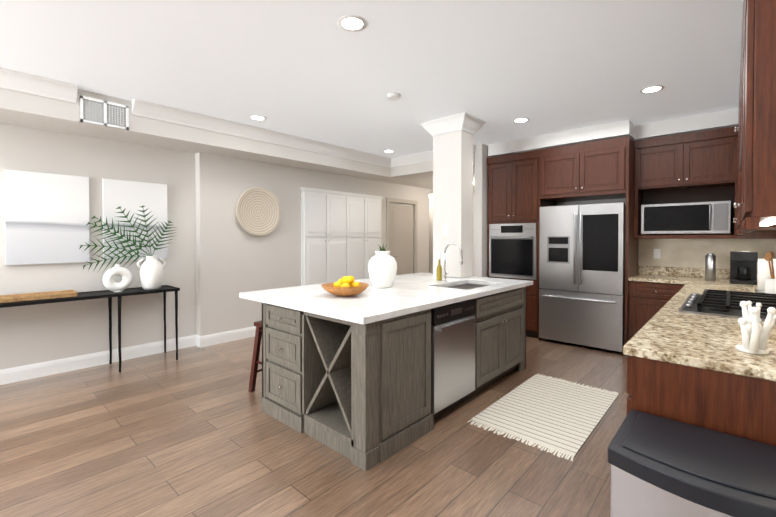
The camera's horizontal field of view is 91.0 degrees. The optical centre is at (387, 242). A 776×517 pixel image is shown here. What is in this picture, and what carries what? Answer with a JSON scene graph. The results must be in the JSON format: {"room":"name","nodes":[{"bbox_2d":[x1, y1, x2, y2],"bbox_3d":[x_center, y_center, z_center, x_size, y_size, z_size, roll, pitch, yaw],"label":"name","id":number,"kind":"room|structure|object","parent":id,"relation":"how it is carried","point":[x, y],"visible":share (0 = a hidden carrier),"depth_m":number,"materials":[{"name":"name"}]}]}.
{"room":"kitchen","nodes":[
{"label":"kitchen","id":0,"kind":"room"},
{"bbox_2d":[0,123,432,369],"bbox_3d":[-2.306,-0.065,5.088,0.330,2.750,12.200,1,1,42],"label":"wall","id":1,"kind":"structure","parent":0,"point":[219,259],"depth_m":4.68,"materials":[{"name":"white paint"}]},
{"bbox_2d":[4,169,89,264],"bbox_3d":[-3.380,-0.243,3.812,0.037,0.900,0.630,1,1,42],"label":"canvas art","id":2,"kind":"object","parent":1,"relation":"attached to","point":[47,220],"visible":0.92,"depth_m":3.78},
{"bbox_2d":[0,326,255,384],"bbox_3d":[-2.662,1.247,4.551,0.146,0.140,10.500,1,1,42],"label":"baseboard","id":3,"kind":"structure","parent":1,"relation":"attached to","point":[28,372],"depth_m":4.22,"materials":[{"name":"white wood"}]},
{"bbox_2d":[102,178,167,261],"bbox_3d":[-2.877,-0.250,4.369,0.037,0.900,0.630,1,1,42],"label":"canvas art","id":4,"kind":"object","parent":1,"relation":"attached to","point":[132,197],"visible":0.9,"depth_m":4.33},
{"bbox_2d":[236,187,280,235],"bbox_3d":[-1.806,-0.439,5.332,0.066,0.680,0.680,1,1,42],"label":"wall basket","id":5,"kind":"object","parent":1,"relation":"attached to","point":[258,210],"visible":1,"depth_m":5.33,"materials":[{"name":"beige wicker"}]},
{"bbox_2d":[390,204,412,274],"bbox_3d":[0.286,0.250,7.724,0.093,2.034,0.740,1,1,42],"label":"hall door","id":6,"kind":"structure","parent":1,"relation":"in","point":[401,234],"depth_m":7.72,"materials":[{"name":"beige paint"}]},
{"bbox_2d":[386,197,417,272],"bbox_3d":[0.297,0.196,7.714,0.016,2.155,0.960,1,1,42],"label":"door frame","id":7,"kind":"structure","parent":1,"relation":"attached to","point":[388,200],"depth_m":7.68,"materials":[{"name":"beige paint"}]},
{"bbox_2d":[0,336,628,516],"bbox_3d":[-1.018,1.376,3.945,7.900,0.100,12.200,1,1,42],"label":"floor","id":8,"kind":"structure","parent":0,"point":[194,431],"depth_m":2.42,"materials":[{"name":"brown wood"}]},
{"bbox_2d":[0,285,179,371],"bbox_3d":[-3.302,0.926,3.589,0.420,0.810,2.360,1,1,42],"label":"console table","id":9,"kind":"object","parent":8,"relation":"on","point":[109,294],"visible":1,"depth_m":4.02,"materials":[{"name":"black metal"}]},
{"bbox_2d":[0,290,77,302],"bbox_3d":[-3.349,0.502,3.545,0.200,0.050,0.700,1,1,42],"label":"wood tray","id":10,"kind":"object","parent":9,"relation":"on","point":[35,296],"visible":1,"depth_m":3.56,"materials":[{"name":"brown wood"}]},
{"bbox_2d":[103,264,131,291],"bbox_3d":[-2.873,0.374,4.056,0.096,0.291,0.266,1,1,42],"label":"vase","id":11,"kind":"object","parent":9,"relation":"on","point":[110,284],"visible":1,"depth_m":4.03,"materials":[{"name":"white ceramic"}]},
{"bbox_2d":[79,206,176,289],"bbox_3d":[-2.798,0.058,4.174,0.338,0.922,0.872,1,1,42],"label":"vase","id":12,"kind":"object","parent":9,"relation":"on","point":[151,273],"visible":1,"depth_m":4.19,"materials":[{"name":"white ceramic"}]},
{"bbox_2d":[248,320,261,391],"bbox_3d":[-0.975,1.022,3.496,0.410,0.620,0.410,0,1,30],"label":"stool","id":13,"kind":"object","parent":8,"relation":"on","point":[255,358],"visible":0.15,"depth_m":3.42,"materials":[{"name":"brown wood"}]},
{"bbox_2d":[300,187,347,285],"bbox_3d":[-1.024,0.214,6.225,0.050,2.160,0.900,1,1,42],"label":"tall cabinet","id":14,"kind":"object","parent":8,"relation":"on","point":[340,235],"depth_m":6.17,"materials":[{"name":"white wood"}]},
{"bbox_2d":[348,192,382,279],"bbox_3d":[-0.421,0.205,6.893,0.050,2.160,0.900,1,1,42],"label":"tall cabinet","id":15,"kind":"object","parent":8,"relation":"on","point":[364,211],"depth_m":6.83,"materials":[{"name":"white wood"}]},
{"bbox_2d":[261,282,525,470],"bbox_3d":[0.225,0.892,3.514,1.246,0.880,2.402,1,1,42],"label":"kitchen island","id":16,"kind":"object","parent":8,"relation":"on","point":[370,376],"depth_m":2.70,"materials":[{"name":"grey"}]},
{"bbox_2d":[239,274,470,309],"bbox_3d":[-0.064,0.427,3.825,0.900,0.040,2.520,1,1,42],"label":"island countertop","id":17,"kind":"structure","parent":16,"relation":"on","point":[291,298],"depth_m":3.26,"materials":[{"name":"white stone"}]},
{"bbox_2d":[321,276,368,295],"bbox_3d":[-0.331,0.338,3.040,0.380,0.157,0.380,1,1,42],"label":"fruit bowl","id":18,"kind":"object","parent":17,"relation":"on","point":[346,286],"visible":1,"depth_m":2.95,"materials":[{"name":"brown wood"}]},
{"bbox_2d":[368,244,396,287],"bbox_3d":[-0.050,0.204,3.539,0.269,0.410,0.269,1,1,42],"label":"ribbed vase","id":19,"kind":"object","parent":17,"relation":"on","point":[382,267],"visible":1,"depth_m":3.45,"materials":[{"name":"white ceramic"}]},
{"bbox_2d":[437,259,441,280],"bbox_3d":[0.552,0.288,4.102,0.060,0.226,0.060,1,1,42],"label":"oil bottle","id":20,"kind":"object","parent":17,"relation":"on","point":[439,272],"visible":1,"depth_m":4.08,"materials":[{"name":"yellow"}]},
{"bbox_2d":[420,112,485,277],"bbox_3d":[0.773,-0.520,4.551,0.610,1.825,0.480,1,1,42],"label":"column","id":21,"kind":"structure","parent":17,"relation":"on","point":[452,135],"depth_m":4.43,"materials":[{"name":"white paint"}]},
{"bbox_2d":[435,251,439,260],"bbox_3d":[0.585,0.157,4.547,0.070,0.120,0.008,1,1,42],"label":"outlet","id":22,"kind":"object","parent":21,"relation":"attached to","point":[437,253],"depth_m":4.54,"materials":[{"name":"white plastic"}]},
{"bbox_2d":[442,224,447,233],"bbox_3d":[0.669,-0.162,4.464,0.080,0.120,0.012,1,1,42],"label":"outlet","id":23,"kind":"object","parent":21,"relation":"attached to","point":[444,231],"depth_m":4.46,"materials":[{"name":"white plastic"}]},
{"bbox_2d":[487,150,538,337],"bbox_3d":[1.944,0.022,5.610,0.760,2.560,0.723,1,1,42],"label":"tall cabinet","id":24,"kind":"object","parent":8,"relation":"on","point":[513,216],"visible":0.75,"depth_m":5.33,"materials":[{"name":"brown wood"}]},
{"bbox_2d":[468,374,618,460],"bbox_3d":[1.326,1.333,3.114,0.744,0.007,1.409,1,1,42],"label":"rug","id":25,"kind":"object","parent":8,"relation":"on","point":[552,415],"visible":1,"depth_m":2.98,"materials":[{"name":"fabric"}]},
{"bbox_2d":[539,202,625,351],"bbox_3d":[2.581,0.416,4.992,0.966,1.790,0.734,1,1,42],"label":"fridge","id":26,"kind":"object","parent":8,"relation":"on","point":[582,274],"visible":0.96,"depth_m":4.71,"materials":[{"name":"silver metal"}]},
{"bbox_2d":[538,136,638,355],"bbox_3d":[2.616,0.031,5.014,1.035,2.560,0.707,1,1,42],"label":"tall cabinet","id":27,"kind":"object","parent":8,"relation":"on","point":[599,170],"visible":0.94,"depth_m":4.69,"materials":[{"name":"brown wood"}]},
{"bbox_2d":[628,281,684,340],"bbox_3d":[3.223,0.880,4.525,0.533,0.876,0.636,1,1,42],"label":"base cabinet","id":28,"kind":"object","parent":8,"relation":"on","point":[648,301],"visible":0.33,"depth_m":4.34,"materials":[{"name":"brown wood"}]},
{"bbox_2d":[628,266,686,282],"bbox_3d":[3.220,0.369,4.511,0.540,0.143,0.651,1,1,42],"label":"countertop","id":29,"kind":"structure","parent":28,"relation":"on","point":[657,274],"depth_m":4.69,"materials":[{"name":"beige stone"}]},
{"bbox_2d":[608,409,775,516],"bbox_3d":[1.066,1.032,1.257,0.546,0.662,0.493,1,1,42],"label":"trash can","id":30,"kind":"object","parent":8,"relation":"on","point":[663,467],"visible":1,"depth_m":1.23,"materials":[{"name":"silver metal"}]},
{"bbox_2d":[627,356,775,445],"bbox_3d":[1.479,0.920,1.632,0.697,0.876,0.565,1,1,42],"label":"base cabinet","id":31,"kind":"object","parent":8,"relation":"on","point":[741,406],"visible":0.27,"depth_m":1.46,"materials":[{"name":"brown wood"}]},
{"bbox_2d":[623,268,775,381],"bbox_3d":[2.587,0.392,2.869,0.720,0.143,3.937,1,1,42],"label":"countertop","id":32,"kind":"structure","parent":31,"relation":"on","point":[668,332],"depth_m":1.76,"materials":[{"name":"beige stone"}]},
{"bbox_2d":[705,253,715,280],"bbox_3d":[3.522,0.260,4.167,0.090,0.290,0.090,1,1,42],"label":"steel canister","id":33,"kind":"object","parent":32,"relation":"on","point":[710,266],"visible":0.98,"depth_m":4.13,"materials":[{"name":"silver metal"}]},
{"bbox_2d":[678,289,775,320],"bbox_3d":[2.316,0.397,2.550,0.520,0.061,0.920,1,1,42],"label":"cooktop","id":34,"kind":"object","parent":32,"relation":"in","point":[724,303],"visible":0.83,"depth_m":2.44,"materials":[{"name":"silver metal"}]},
{"bbox_2d":[730,251,757,284],"bbox_3d":[3.621,0.247,3.889,0.200,0.325,0.260,1,1,42],"label":"coffee maker","id":35,"kind":"object","parent":32,"relation":"on","point":[743,267],"visible":1,"depth_m":3.84,"materials":[{"name":"black plastic"}]},
{"bbox_2d":[735,277,775,354],"bbox_3d":[1.655,0.213,1.608,0.280,0.455,0.580,1,1,42],"label":"decorative sculpture","id":36,"kind":"object","parent":32,"relation":"on","point":[755,335],"visible":1,"depth_m":1.53,"materials":[{"name":"white ceramic"}]},
{"bbox_2d":[755,259,775,292],"bbox_3d":[3.216,0.257,3.231,0.150,0.322,0.150,1,1,42],"label":"paper towel","id":37,"kind":"object","parent":32,"relation":"on","point":[763,270],"visible":0.48,"depth_m":3.21,"materials":[{"name":"white paper"}]},
{"bbox_2d":[764,251,775,293],"bbox_3d":[2.886,0.243,2.825,0.146,0.362,0.144,1,1,42],"label":"utensil crock","id":38,"kind":"object","parent":32,"relation":"on","point":[769,284],"visible":0.75,"depth_m":2.84,"materials":[{"name":"white ceramic"}]},
{"bbox_2d":[0,0,742,157],"bbox_3d":[-1.018,-1.474,3.905,7.900,0.100,12.200,1,1,42],"label":"ceiling","id":39,"kind":"structure","parent":0,"point":[310,69],"depth_m":2.93,"materials":[{"name":"white paint"}]},
{"bbox_2d":[0,88,474,192],"bbox_3d":[-2.206,-1.289,4.981,4.300,0.300,11.800,1,1,42],"label":"soffit","id":40,"kind":"structure","parent":39,"relation":"attached to","point":[18,108],"depth_m":4.29,"materials":[{"name":"white paint"}]},
{"bbox_2d":[0,67,77,102],"bbox_3d":[-4.288,-1.328,1.848,0.108,0.135,4.360,1,1,42],"label":"crown molding","id":41,"kind":"structure","parent":40,"relation":"attached to","point":[14,80],"depth_m":3.26,"materials":[{"name":"white wood"}]},
{"bbox_2d":[80,96,128,129],"bbox_3d":[-2.714,-1.243,3.661,0.014,0.235,0.380,1,1,42],"label":"air vent grille","id":42,"kind":"object","parent":40,"relation":"attached to","point":[102,112],"visible":1,"depth_m":3.65,"materials":[{"name":"white metal"}]},
{"bbox_2d":[132,99,391,166],"bbox_3d":[-1.225,-1.375,5.239,0.108,0.135,3.900,1,1,42],"label":"crown molding","id":43,"kind":"structure","parent":40,"relation":"attached to","point":[141,108],"depth_m":4.65,"materials":[{"name":"white wood"}]},
{"bbox_2d":[249,115,266,120],"bbox_3d":[-1.487,-1.428,4.357,0.194,0.003,0.194,1,1,42],"label":"recessed light","id":44,"kind":"object","parent":39,"relation":"in","point":[258,117],"visible":1,"depth_m":4.34,"materials":[{"name":"white plastic"}]},
{"bbox_2d":[337,15,366,31],"bbox_3d":[-0.229,-1.401,2.438,0.194,0.003,0.194,1,1,42],"label":"recessed light","id":45,"kind":"object","parent":39,"relation":"in","point":[352,23],"visible":1,"depth_m":2.43,"materials":[{"name":"white"}]},
{"bbox_2d":[383,150,394,152],"bbox_3d":[0.013,-1.451,6.047,0.194,0.003,0.194,1,1,42],"label":"recessed light","id":46,"kind":"object","parent":39,"relation":"in","point":[388,151],"visible":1,"depth_m":6.05,"materials":[{"name":"white"}]},
{"bbox_2d":[387,92,400,100],"bbox_3d":[0.056,-1.403,3.664,0.136,0.034,0.136,1,1,42],"label":"smoke detector","id":47,"kind":"object","parent":39,"relation":"attached to","point":[394,96],"visible":1,"depth_m":3.63,"materials":[{"name":"white plastic"}]},
{"bbox_2d":[512,118,529,122],"bbox_3d":[1.552,-1.429,4.454,0.194,0.003,0.194,1,1,42],"label":"recessed light","id":48,"kind":"object","parent":39,"relation":"in","point":[520,120],"visible":1,"depth_m":4.45,"materials":[{"name":"white"}]},
{"bbox_2d":[639,85,664,93],"bbox_3d":[2.435,-1.416,3.522,0.194,0.003,0.194,1,1,42],"label":"recessed light","id":49,"kind":"object","parent":39,"relation":"in","point":[652,89],"visible":1,"depth_m":3.52,"materials":[{"name":"white"}]},
{"bbox_2d":[429,197,432,272],"bbox_3d":[0.699,-0.136,10.189,2.050,2.750,0.200,1,1,42],"label":"wall","id":50,"kind":"structure","parent":0,"point":[430,235],"depth_m":9.69,"materials":[{"name":"white paint"}]},
{"bbox_2d":[473,193,473,241],"bbox_3d":[2.618,-0.116,8.726,2.100,2.750,0.200,1,1,42],"label":"wall","id":51,"kind":"structure","parent":0,"point":[473,193],"depth_m":9.11,"materials":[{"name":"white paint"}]},
{"bbox_2d":[473,144,488,276],"bbox_3d":[2.424,-0.089,6.826,0.120,2.750,3.280,1,1,42],"label":"wall","id":52,"kind":"structure","parent":0,"point":[480,231],"depth_m":5.61,"materials":[{"name":"white paint"}]},
{"bbox_2d":[392,144,473,166],"bbox_3d":[0.663,-1.387,6.089,1.530,0.135,0.108,1,1,42],"label":"crown molding","id":53,"kind":"structure","parent":52,"relation":"attached to","point":[426,156],"depth_m":6.30,"materials":[{"name":"white"}]},
{"bbox_2d":[514,124,757,270],"bbox_3d":[3.105,-0.067,5.186,3.070,2.750,0.200,1,1,42],"label":"wall","id":54,"kind":"structure","parent":0,"point":[620,200],"depth_m":5.19,"materials":[{"name":"white paint"}]},
{"bbox_2d":[488,108,738,156],"bbox_3d":[2.705,-1.356,4.948,2.750,0.164,0.657,1,1,42],"label":"crown molding","id":55,"kind":"structure","parent":54,"relation":"attached to","point":[692,123],"depth_m":4.58,"materials":[{"name":"white wood"}]},
{"bbox_2d":[634,126,737,193],"bbox_3d":[3.472,-0.947,4.463,0.953,0.590,0.356,1,1,42],"label":"upper cabinet","id":56,"kind":"object","parent":54,"relation":"attached to","point":[700,166],"depth_m":4.32,"materials":[{"name":"brown wood"}]},
{"bbox_2d":[641,200,730,233],"bbox_3d":[3.465,-0.284,4.464,0.813,0.355,0.330,1,1,42],"label":"microwave","id":57,"kind":"object","parent":56,"relation":"in","point":[711,217],"visible":1,"depth_m":4.34,"materials":[{"name":"silver metal"}]},
{"bbox_2d":[638,239,775,269],"bbox_3d":[3.688,0.124,4.510,1.230,0.343,0.022,1,1,42],"label":"tile backsplash","id":58,"kind":"structure","parent":54,"relation":"attached to","point":[690,253],"depth_m":4.54,"materials":[{"name":"beige tile"}]},
{"bbox_2d":[654,249,660,258],"bbox_3d":[3.377,0.134,4.788,0.070,0.120,0.006,1,1,42],"label":"outlet","id":59,"kind":"object","parent":58,"relation":"attached to","point":[657,253],"visible":1,"depth_m":4.78,"materials":[{"name":"white plastic"}]},
{"bbox_2d":[734,182,775,237],"bbox_3d":[3.931,-0.361,4.069,0.347,0.570,0.337,1,1,42],"label":"upper cabinet","id":60,"kind":"object","parent":54,"relation":"attached to","point":[758,233],"depth_m":3.99,"materials":[{"name":"brown wood"}]},
{"bbox_3d":[1.135,-0.003,0.566,0.200,2.750,9.700,1,1,42],"label":"wall","id":61,"kind":"structure","parent":0,"visible":0},
{"bbox_2d":[737,0,775,227],"bbox_3d":[1.795,-0.744,1.684,0.326,1.292,1.059,1,1,42],"label":"upper cabinet","id":62,"kind":"object","parent":61,"relation":"attached to","point":[755,205],"depth_m":1.38,"materials":[{"name":"brown wood"}]},
{"bbox_2d":[739,131,741,170],"bbox_3d":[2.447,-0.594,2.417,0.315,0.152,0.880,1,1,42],"label":"handle","id":63,"kind":"object","parent":62,"relation":"attached to","point":[740,151],"visible":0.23,"depth_m":2.49,"materials":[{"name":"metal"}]},
{"bbox_2d":[760,218,775,225],"bbox_3d":[2.528,-0.104,2.614,0.040,0.010,3.310,1,1,42],"label":"under-cabinet light strip","id":64,"kind":"object","parent":62,"relation":"attached to","point":[770,221],"visible":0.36,"depth_m":1.60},
{"bbox_2d":[737,228,775,231],"bbox_3d":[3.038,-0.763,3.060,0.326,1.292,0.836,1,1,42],"label":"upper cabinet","id":65,"kind":"object","parent":61,"relation":"attached to","point":[739,229],"depth_m":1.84,"materials":[{"name":"brown wood"}]}
]}

